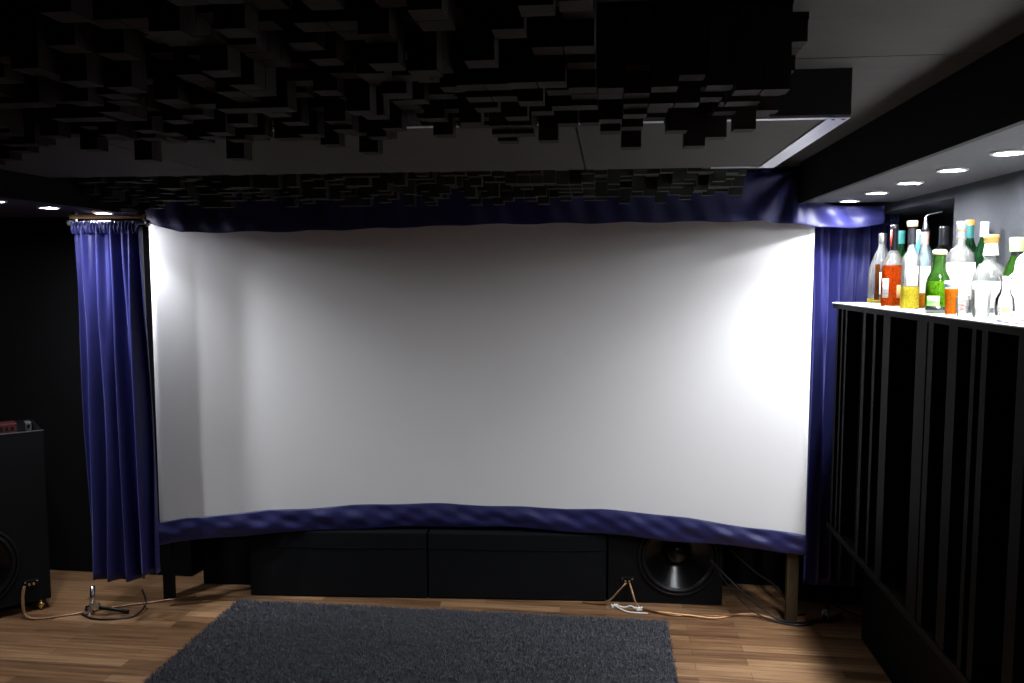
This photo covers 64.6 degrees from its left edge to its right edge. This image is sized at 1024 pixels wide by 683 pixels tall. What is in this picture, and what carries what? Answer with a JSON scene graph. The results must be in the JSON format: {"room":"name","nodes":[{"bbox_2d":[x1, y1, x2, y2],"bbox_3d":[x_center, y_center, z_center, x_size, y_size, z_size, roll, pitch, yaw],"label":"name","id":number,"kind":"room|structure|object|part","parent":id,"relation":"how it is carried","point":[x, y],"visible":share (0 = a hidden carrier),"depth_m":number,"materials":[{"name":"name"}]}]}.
{"room":"home theater","nodes":[
{"label":"home theater","id":0,"kind":"room"},
{"bbox_2d":[0,569,891,682],"bbox_3d":[-0.725,1.618,1.661,5.300,0.100,6.250,1,5,7],"label":"floor","id":1,"kind":"structure","parent":0,"point":[77,648],"depth_m":3.89,"materials":[{"name":"laminate"}]},
{"bbox_2d":[0,419,50,608],"bbox_3d":[-2.695,0.903,4.089,0.564,0.922,0.443,-4,6,-37],"label":"tower speaker","id":2,"kind":"object","parent":1,"relation":"on","point":[24,543],"visible":1,"depth_m":4.04},
{"bbox_2d":[0,421,16,433],"bbox_3d":[-2.526,0.427,4.022,0.105,0.046,0.102,-4,6,-37],"label":"box","id":3,"kind":"object","parent":2,"relation":"on","point":[5,426],"visible":1,"depth_m":4.00,"materials":[{"name":"red rubber"}]},
{"bbox_3d":[-2.615,1.100,3.910,0.420,0.420,0.010,-4,6,-37],"label":"driver frame","id":4,"kind":"part","parent":2,"relation":"part of","materials":[{"name":"black rubber"}]},
{"bbox_2d":[24,420,34,430],"bbox_3d":[-2.430,0.424,4.079,0.044,0.044,0.066,-4,6,-37],"label":"gadget","id":5,"kind":"object","parent":2,"relation":"on","point":[28,425],"visible":1,"depth_m":4.06,"materials":[{"name":"plastic"}]},
{"bbox_3d":[-2.418,1.212,4.073,0.068,0.032,0.007,-4,6,-37],"label":"terminal plate","id":6,"kind":"part","parent":2,"relation":"part of","materials":[{"name":"black plastic"}]},
{"bbox_2d":[83,586,129,615],"bbox_3d":[-2.034,1.298,4.062,0.218,0.141,0.050,0,5,-5],"label":"stand foot","id":7,"kind":"object","parent":1,"relation":"on","point":[92,606],"visible":1,"depth_m":4.05,"materials":[{"name":"metal"}]},
{"bbox_3d":[-1.994,1.344,4.061,0.140,0.048,0.022,-1,5,-10],"label":"leg","id":8,"kind":"part","parent":7,"relation":"part of","materials":[{"name":"black metal"}]},
{"bbox_2d":[21,586,196,619],"bbox_3d":[-2.044,1.288,4.123,0.810,0.150,0.093,-1,5,-17],"label":"cable","id":9,"kind":"object","parent":1,"relation":"on","point":[23,587],"visible":0.93,"depth_m":4.04,"materials":[{"name":"orange rubber"}]},
{"bbox_2d":[81,589,146,620],"bbox_3d":[-1.989,1.323,4.043,0.302,0.094,0.141,-2,5,-24],"label":"cable","id":10,"kind":"object","parent":1,"relation":"on","point":[142,590],"visible":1,"depth_m":4.01,"materials":[{"name":"black rubber"}]},
{"bbox_2d":[202,536,250,583],"bbox_3d":[-1.538,1.153,4.499,0.315,0.353,0.139,0,5,3],"label":"speaker","id":11,"kind":"object","parent":1,"relation":"on","point":[226,560],"visible":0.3,"depth_m":4.44,"materials":[{"name":"black fabric"}]},
{"bbox_2d":[250,527,428,597],"bbox_3d":[-0.914,1.167,4.326,0.940,0.353,0.140,0,5,2],"label":"cabinet","id":12,"kind":"object","parent":1,"relation":"on","point":[389,561],"visible":0.82,"depth_m":4.26,"materials":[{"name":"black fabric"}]},
{"bbox_2d":[144,598,679,682],"bbox_3d":[-0.442,1.427,3.132,2.211,0.038,1.896,1,5,7],"label":"shag rug","id":13,"kind":"object","parent":1,"relation":"on","point":[257,641],"visible":1,"depth_m":3.63,"materials":[{"name":"grey carpet"}]},
{"bbox_2d":[149,221,814,620],"bbox_3d":[-0.196,0.362,4.099,3.259,2.000,0.338,0,5,4],"label":"projection screen","id":14,"kind":"object","parent":1,"relation":"on","point":[634,379],"visible":0.94,"depth_m":4.14,"materials":[{"name":"white fabric"}]},
{"bbox_3d":[-1.798,0.355,4.176,0.050,2.000,0.040,1,5,7],"label":"post","id":15,"kind":"part","parent":14,"relation":"part of","materials":[{"name":"black paint"}]},
{"bbox_3d":[1.368,0.379,3.895,0.055,2.000,0.040,1,5,7],"label":"post","id":16,"kind":"part","parent":14,"relation":"part of","materials":[{"name":"brown wood"}]},
{"bbox_2d":[428,527,605,600],"bbox_3d":[0.028,1.171,4.287,0.928,0.353,0.140,0,5,3],"label":"cabinet","id":17,"kind":"object","parent":1,"relation":"on","point":[471,562],"visible":0.93,"depth_m":4.22,"materials":[{"name":"black wood"}]},
{"bbox_2d":[582,583,626,603],"bbox_3d":[0.478,1.300,4.176,0.230,0.114,0.038,1,5,7],"label":"cable","id":18,"kind":"object","parent":1,"relation":"on","point":[624,584],"visible":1,"depth_m":4.17,"materials":[{"name":"orange metal"}]},
{"bbox_2d":[614,604,647,613],"bbox_3d":[0.600,1.352,4.093,0.177,0.023,0.045,2,5,27],"label":"cable","id":19,"kind":"object","parent":1,"relation":"on","point":[615,605],"visible":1,"depth_m":4.10,"materials":[{"name":"white plastic"}]},
{"bbox_2d":[635,606,642,610],"bbox_3d":[0.644,1.353,4.108,0.036,0.021,0.018,-1,5,-16],"label":"connector","id":20,"kind":"object","parent":1,"relation":"on","point":[638,608],"visible":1,"depth_m":4.10,"materials":[{"name":"white plastic"}]},
{"bbox_2d":[607,534,722,604],"bbox_3d":[0.796,1.103,4.240,0.582,0.500,0.183,0,5,5],"label":"subwoofer","id":21,"kind":"object","parent":1,"relation":"on","point":[657,571],"visible":0.74,"depth_m":4.19,"materials":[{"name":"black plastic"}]},
{"bbox_3d":[0.598,1.235,4.198,0.068,0.032,0.007,0,5,5],"label":"terminal plate","id":22,"kind":"part","parent":21,"relation":"part of","materials":[{"name":"black plastic"}]},
{"bbox_3d":[0.853,1.109,4.161,0.416,0.416,0.010,0,5,5],"label":"driver frame","id":23,"kind":"part","parent":21,"relation":"part of","materials":[{"name":"black rubber"}]},
{"bbox_2d":[629,583,775,619],"bbox_3d":[0.944,1.312,4.049,0.722,0.112,0.107,1,5,13],"label":"cable","id":24,"kind":"object","parent":1,"relation":"on","point":[646,609],"visible":1,"depth_m":4.03,"materials":[{"name":"orange rubber"}]},
{"bbox_2d":[710,559,821,623],"bbox_3d":[1.249,1.236,3.993,0.539,0.272,0.070,1,5,13],"label":"cable","id":25,"kind":"object","parent":1,"relation":"on","point":[711,561],"visible":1,"depth_m":4.00,"materials":[{"name":"black rubber"}]},
{"bbox_2d":[719,573,812,625],"bbox_3d":[1.244,1.272,3.984,0.454,0.200,0.048,2,5,21],"label":"cable","id":26,"kind":"object","parent":1,"relation":"on","point":[739,598],"visible":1,"depth_m":4.00,"materials":[{"name":"black rubber"}]},
{"bbox_2d":[727,545,804,615],"bbox_3d":[1.249,1.167,4.058,0.436,0.404,0.044,1,5,11],"label":"cable","id":27,"kind":"object","parent":1,"relation":"on","point":[729,547],"visible":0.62,"depth_m":4.05,"materials":[{"name":"black rubber"}]},
{"bbox_2d":[821,603,859,620],"bbox_3d":[1.609,1.343,4.029,0.221,0.047,0.106,-2,5,-22],"label":"plug","id":28,"kind":"object","parent":1,"relation":"on","point":[825,612],"visible":1,"depth_m":4.01,"materials":[{"name":"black plastic"}]},
{"bbox_3d":[1.655,1.341,4.055,0.160,0.047,0.043,1,5,12],"label":"cord","id":29,"kind":"part","parent":28,"relation":"part of","materials":[{"name":"black"}]},
{"bbox_2d":[826,302,1023,682],"bbox_3d":[1.429,0.714,2.436,0.254,1.573,2.642,1,5,7],"label":"bar counter","id":30,"kind":"object","parent":1,"relation":"on","point":[927,475],"depth_m":2.60,"materials":[{"name":"black laminate"}]},
{"bbox_2d":[867,233,891,302],"bbox_3d":[1.625,-0.322,3.559,0.111,0.306,0.112,1,5,7],"label":"liquor bottle","id":31,"kind":"object","parent":30,"relation":"on","point":[882,236],"visible":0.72,"depth_m":3.54,"materials":[{"name":"clear glass"}]},
{"bbox_2d":[880,225,904,306],"bbox_3d":[1.506,-0.299,3.198,0.084,0.320,0.085,1,5,7],"label":"liquor bottle","id":32,"kind":"object","parent":30,"relation":"on","point":[890,274],"visible":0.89,"depth_m":3.18,"materials":[{"name":"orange glass"}]},
{"bbox_3d":[1.506,-0.250,3.203,0.084,0.222,0.084,1,5,7],"label":"glass","id":33,"kind":"part","parent":32,"relation":"part of","materials":[{"name":"glass"}]},
{"bbox_2d":[891,231,909,302],"bbox_3d":[1.648,-0.314,3.435,0.072,0.310,0.072,1,5,7],"label":"wine bottle","id":34,"kind":"object","parent":30,"relation":"on","point":[901,245],"visible":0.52,"depth_m":3.42,"materials":[{"name":"green glass"}]},
{"bbox_2d":[900,221,919,308],"bbox_3d":[1.450,-0.277,2.945,0.062,0.319,0.063,1,5,7],"label":"liquor bottle","id":35,"kind":"object","parent":30,"relation":"on","point":[912,272],"visible":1,"depth_m":2.93,"materials":[{"name":"clear glass"}]},
{"bbox_3d":[1.490,1.235,2.467,0.020,0.530,2.632,1,5,7],"label":"panel","id":36,"kind":"part","parent":30,"relation":"part of","materials":[{"name":"black laminate"}]},
{"bbox_2d":[903,230,932,306],"bbox_3d":[1.597,-0.287,3.180,0.108,0.300,0.108,1,5,7],"label":"liquor bottle","id":37,"kind":"object","parent":30,"relation":"on","point":[911,247],"visible":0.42,"depth_m":3.22,"materials":[{"name":"clear glass"}]},
{"bbox_2d":[832,302,1023,327],"bbox_3d":[1.429,-0.067,2.371,0.254,0.006,2.642,1,5,7],"label":"countertop","id":38,"kind":"structure","parent":30,"relation":"on","point":[875,305],"depth_m":2.63,"materials":[{"name":"white"}]},
{"bbox_2d":[914,211,942,308],"bbox_3d":[1.530,-0.300,2.984,0.078,0.358,0.057,4,6,39],"label":"liquor bottle","id":39,"kind":"object","parent":30,"relation":"on","point":[924,271],"visible":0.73,"depth_m":2.98,"materials":[{"name":"clear glass"}]},
{"bbox_3d":[1.522,-0.244,2.996,0.056,0.245,0.056,1,5,7],"label":"glass","id":40,"kind":"part","parent":39,"relation":"part of","materials":[{"name":"clear glass"}]},
{"bbox_3d":[1.544,-0.445,2.977,0.066,0.068,0.021,1,5,7],"label":"spout","id":41,"kind":"part","parent":39,"relation":"part of","materials":[{"name":"silver metal"}]},
{"bbox_2d":[924,249,950,313],"bbox_3d":[1.394,-0.197,2.648,0.075,0.207,0.075,1,5,7],"label":"bottle","id":42,"kind":"object","parent":30,"relation":"on","point":[934,288],"visible":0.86,"depth_m":2.62,"materials":[{"name":"green glass"}]},
{"bbox_3d":[1.369,-0.136,2.625,0.023,0.014,0.003,4,6,42],"label":"label panel","id":43,"kind":"part","parent":42,"relation":"part of","materials":[{"name":"white paper"}]},
{"bbox_2d":[932,226,953,262],"bbox_3d":[1.599,-0.275,3.010,0.074,0.304,0.074,1,5,7],"label":"wine bottle","id":44,"kind":"object","parent":30,"relation":"on","point":[943,230],"visible":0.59,"depth_m":2.99,"materials":[{"name":"black glass"}]},
{"bbox_3d":[1.599,-0.251,3.011,0.074,0.255,0.074,1,5,7],"label":"glass","id":45,"kind":"part","parent":44,"relation":"part of","materials":[{"name":"green glass"}]},
{"bbox_2d":[944,280,959,315],"bbox_3d":[1.353,-0.134,2.496,0.041,0.108,0.041,1,5,7],"label":"drinking glass","id":46,"kind":"object","parent":30,"relation":"on","point":[950,294],"visible":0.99,"depth_m":2.48,"materials":[{"name":"orange glass"}]},
{"bbox_2d":[946,221,975,312],"bbox_3d":[1.478,-0.245,2.672,0.088,0.300,0.089,1,5,7],"label":"liquor bottle","id":47,"kind":"object","parent":30,"relation":"on","point":[963,272],"visible":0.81,"depth_m":2.64,"materials":[{"name":"clear glass"}]},
{"bbox_2d":[956,296,969,316],"bbox_3d":[1.346,-0.105,2.421,0.036,0.062,0.036,1,5,7],"label":"shot glass","id":48,"kind":"object","parent":30,"relation":"on","point":[968,297],"visible":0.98,"depth_m":2.42,"materials":[{"name":"clear glass"}]},
{"bbox_2d":[956,220,976,311],"bbox_3d":[1.554,-0.258,2.761,0.072,0.310,0.072,1,5,7],"label":"wine bottle","id":49,"kind":"object","parent":30,"relation":"on","point":[963,256],"visible":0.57,"depth_m":2.74,"materials":[{"name":"green glass"}]},
{"bbox_2d":[972,289,991,317],"bbox_3d":[1.363,-0.111,2.354,0.050,0.085,0.050,1,5,7],"label":"drinking glass","id":50,"kind":"object","parent":30,"relation":"on","point":[973,290],"visible":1,"depth_m":2.36,"materials":[{"name":"clear glass"}]},
{"bbox_3d":[1.363,-0.076,2.357,0.041,0.012,0.041,1,5,7],"label":"glass","id":51,"kind":"part","parent":50,"relation":"part of","materials":[{"name":"clear glass"}]},
{"bbox_2d":[974,222,994,312],"bbox_3d":[1.560,-0.245,2.683,0.068,0.299,0.068,1,5,7],"label":"wine bottle","id":52,"kind":"object","parent":30,"relation":"on","point":[987,273],"visible":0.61,"depth_m":2.66,"materials":[{"name":"green glass"}]},
{"bbox_2d":[971,234,1003,315],"bbox_3d":[1.477,-0.205,2.504,0.099,0.248,0.099,1,5,7],"label":"liquor bottle","id":53,"kind":"object","parent":30,"relation":"on","point":[991,242],"visible":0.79,"depth_m":2.48,"materials":[{"name":"clear glass"}]},
{"bbox_2d":[993,276,1015,320],"bbox_3d":[1.334,-0.116,2.190,0.053,0.122,0.054,1,5,7],"label":"carafe","id":54,"kind":"object","parent":30,"relation":"on","point":[1004,307],"visible":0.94,"depth_m":2.17,"materials":[{"name":"clear glass"}]},
{"bbox_2d":[997,321,1023,324],"bbox_3d":[1.314,-0.048,2.087,0.070,0.004,0.100,0,5,1],"label":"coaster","id":55,"kind":"object","parent":30,"relation":"on","point":[1008,322],"visible":1,"depth_m":2.09,"materials":[{"name":"white"}]},
{"bbox_2d":[1000,253,1023,319],"bbox_3d":[1.453,-0.176,2.263,0.153,0.229,0.202,0,5,1],"label":"bottle","id":56,"kind":"object","parent":30,"relation":"on","point":[1017,285],"visible":0.81,"depth_m":2.25,"materials":[{"name":"glass"}]},
{"bbox_2d":[1000,237,1023,315],"bbox_3d":[1.496,-0.191,2.407,0.072,0.236,0.072,1,5,7],"label":"bottle","id":57,"kind":"object","parent":30,"relation":"on","point":[1016,243],"visible":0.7,"depth_m":2.39,"materials":[{"name":"green glass"}]},
{"bbox_3d":[1.496,-0.171,2.409,0.072,0.195,0.072,1,5,7],"label":"glass","id":58,"kind":"part","parent":57,"relation":"part of","materials":[{"name":"clear glass"}]},
{"bbox_2d":[0,202,930,589],"bbox_3d":[-0.376,0.229,4.485,5.300,2.200,0.350,1,5,7],"label":"wall","id":59,"kind":"structure","parent":0,"point":[40,358],"depth_m":4.56,"materials":[{"name":"black paint"}]},
{"bbox_2d":[598,0,1023,177],"bbox_3d":[-0.725,-0.674,1.471,5.300,0.100,6.250,1,5,7],"label":"ceiling","id":60,"kind":"structure","parent":0,"point":[896,50],"depth_m":1.75,"materials":[{"name":"grey paint"}]},
{"bbox_2d":[0,169,120,211],"bbox_3d":[-2.155,-0.499,1.227,0.020,0.209,5.200,1,5,7],"label":"trim","id":61,"kind":"structure","parent":60,"relation":"attached to","point":[65,191],"depth_m":3.32,"materials":[{"name":"black paint"}]},
{"bbox_2d":[0,137,225,177],"bbox_3d":[-1.537,-0.669,2.728,0.746,0.118,0.946,1,5,7],"label":"ceiling panel","id":62,"kind":"object","parent":60,"relation":"attached to","point":[65,158],"visible":0.44,"depth_m":2.88,"materials":[{"name":"metal"}]},
{"bbox_2d":[108,125,398,174],"bbox_3d":[-0.823,-0.662,2.643,0.686,0.118,0.946,1,5,7],"label":"ceiling panel","id":63,"kind":"object","parent":60,"relation":"attached to","point":[274,156],"visible":0.26,"depth_m":2.68,"materials":[{"name":"metal"}]},
{"bbox_2d":[0,0,808,164],"bbox_3d":[-0.542,-0.527,1.537,2.200,0.205,1.100,1,5,7],"label":"acoustic panel","id":64,"kind":"object","parent":60,"relation":"in","point":[147,73],"visible":1,"depth_m":1.48,"materials":[{"name":"black paint"}]},
{"bbox_2d":[76,166,746,208],"bbox_3d":[-0.457,-0.685,3.383,2.800,0.195,0.500,1,5,7],"label":"acoustic panel","id":65,"kind":"object","parent":60,"relation":"in","point":[350,189],"visible":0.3,"depth_m":3.38,"materials":[{"name":"black paint"}]},
{"bbox_2d":[345,119,584,171],"bbox_3d":[-0.132,-0.655,2.561,0.696,0.118,0.946,1,5,7],"label":"ceiling panel","id":66,"kind":"object","parent":60,"relation":"attached to","point":[416,149],"visible":0.31,"depth_m":2.55,"materials":[{"name":"metal"}]},
{"bbox_3d":[-0.132,-0.659,2.561,0.696,0.111,0.945,1,5,7],"label":"box frame","id":67,"kind":"part","parent":66,"relation":"part of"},
{"bbox_2d":[144,165,884,232],"bbox_3d":[-0.045,-0.662,3.803,3.484,0.293,0.066,0,5,4],"label":"valance","id":68,"kind":"object","parent":60,"relation":"hanging from","point":[768,194],"visible":0.66,"depth_m":3.81,"materials":[{"name":"blue fabric"}]},
{"bbox_2d":[577,68,852,169],"bbox_3d":[0.550,-0.647,2.479,0.671,0.120,0.946,1,5,7],"label":"ceiling panel","id":69,"kind":"object","parent":60,"relation":"attached to","point":[817,101],"visible":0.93,"depth_m":2.31,"materials":[{"name":"metal"}]},
{"bbox_2d":[799,33,1023,203],"bbox_3d":[0.986,-0.491,0.971,0.020,0.182,5.435,1,5,7],"label":"ceiling beam","id":70,"kind":"structure","parent":60,"relation":"attached to","point":[984,98],"depth_m":2.16,"materials":[{"name":"black paint"}]},
{"bbox_2d":[855,170,1023,312],"bbox_3d":[1.668,0.496,1.282,0.480,2.200,6.050,1,5,7],"label":"wall","id":71,"kind":"structure","parent":0,"point":[999,200],"depth_m":2.82,"materials":[{"name":"grey paint"}]},
{"bbox_2d":[839,199,860,202],"bbox_3d":[1.480,-0.615,3.546,0.094,0.006,0.094,1,5,7],"label":"recessed light","id":72,"kind":"object","parent":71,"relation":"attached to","point":[850,200],"visible":1,"depth_m":3.53,"materials":[{"name":"white"}]},
{"bbox_2d":[803,214,899,586],"bbox_3d":[1.635,0.311,3.933,0.434,1.863,0.083,-1,5,-10],"label":"curtain","id":73,"kind":"object","parent":71,"relation":"hanging from","point":[843,257],"visible":0.36,"depth_m":3.90,"materials":[{"name":"fabric"}]},
{"bbox_2d":[864,191,888,194],"bbox_3d":[1.438,-0.586,3.194,0.094,0.006,0.094,1,5,7],"label":"recessed light","id":74,"kind":"object","parent":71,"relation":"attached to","point":[871,192],"visible":1,"depth_m":3.18,"materials":[{"name":"white"}]},
{"bbox_2d":[895,181,924,184],"bbox_3d":[1.396,-0.556,2.842,0.094,0.006,0.094,1,5,7],"label":"recessed light","id":75,"kind":"object","parent":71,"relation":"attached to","point":[900,182],"visible":1,"depth_m":2.83,"materials":[{"name":"white"}]},
{"bbox_2d":[806,124,1023,202],"bbox_3d":[1.195,-0.412,0.952,0.400,0.020,5.435,1,5,7],"label":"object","id":76,"kind":"structure","parent":71,"relation":"attached to","point":[975,155],"depth_m":2.57,"materials":[{"name":"grey paint"}]},
{"bbox_2d":[935,167,969,172],"bbox_3d":[1.353,-0.527,2.489,0.094,0.006,0.094,1,5,7],"label":"recessed light","id":77,"kind":"object","parent":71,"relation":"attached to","point":[950,169],"visible":1,"depth_m":2.48,"materials":[{"name":"white"}]},
{"bbox_2d":[989,149,1023,155],"bbox_3d":[1.311,-0.498,2.137,0.094,0.006,0.094,1,5,7],"label":"recessed light","id":78,"kind":"object","parent":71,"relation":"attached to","point":[1010,152],"visible":1,"depth_m":2.13,"materials":[{"name":"white"}]},
{"bbox_3d":[-3.307,0.446,1.873,0.100,2.200,6.050,1,5,7],"label":"wall","id":79,"kind":"structure","parent":0,"visible":0},
{"bbox_2d":[36,206,60,208],"bbox_3d":[-2.042,-0.590,3.571,0.094,0.006,0.094,1,5,7],"label":"recessed light","id":80,"kind":"object","parent":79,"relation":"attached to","point":[39,207],"visible":1,"depth_m":3.54,"materials":[{"name":"white"}]},
{"bbox_2d":[0,197,142,217],"bbox_3d":[-2.716,-0.428,1.469,1.150,0.020,5.535,1,5,7],"label":"trim","id":81,"kind":"structure","parent":79,"relation":"attached to","point":[14,208],"depth_m":3.77,"materials":[{"name":"grey paint"}]},
{"bbox_2d":[92,212,113,213],"bbox_3d":[-1.960,-0.616,3.882,0.094,0.006,0.094,1,5,7],"label":"recessed light","id":82,"kind":"object","parent":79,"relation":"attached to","point":[92,212],"visible":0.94,"depth_m":3.87,"materials":[{"name":"white"}]},
{"bbox_2d":[69,214,145,218],"bbox_3d":[-1.899,-0.586,3.801,0.370,0.019,0.026,1,5,7],"label":"batten","id":83,"kind":"object","parent":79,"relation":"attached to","point":[91,216],"visible":1,"depth_m":3.79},
{"bbox_2d":[66,211,150,226],"bbox_3d":[-1.901,-0.576,3.814,0.426,0.073,0.036,1,5,7],"label":"curtain rod","id":84,"kind":"object","parent":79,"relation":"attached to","point":[144,221],"visible":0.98,"depth_m":3.81,"materials":[{"name":"grey metal"}]},
{"bbox_3d":[-1.902,-0.560,3.819,0.380,0.018,0.018,1,5,7],"label":"rod","id":85,"kind":"part","parent":84,"relation":"part of","materials":[{"name":"grey metal"}]},
{"bbox_2d":[71,221,159,581],"bbox_3d":[-1.900,0.306,3.896,0.367,1.756,0.106,1,5,7],"label":"curtain","id":86,"kind":"object","parent":84,"relation":"hanging from","point":[114,351],"visible":1,"depth_m":3.88,"materials":[{"name":"fabric"}]}
]}

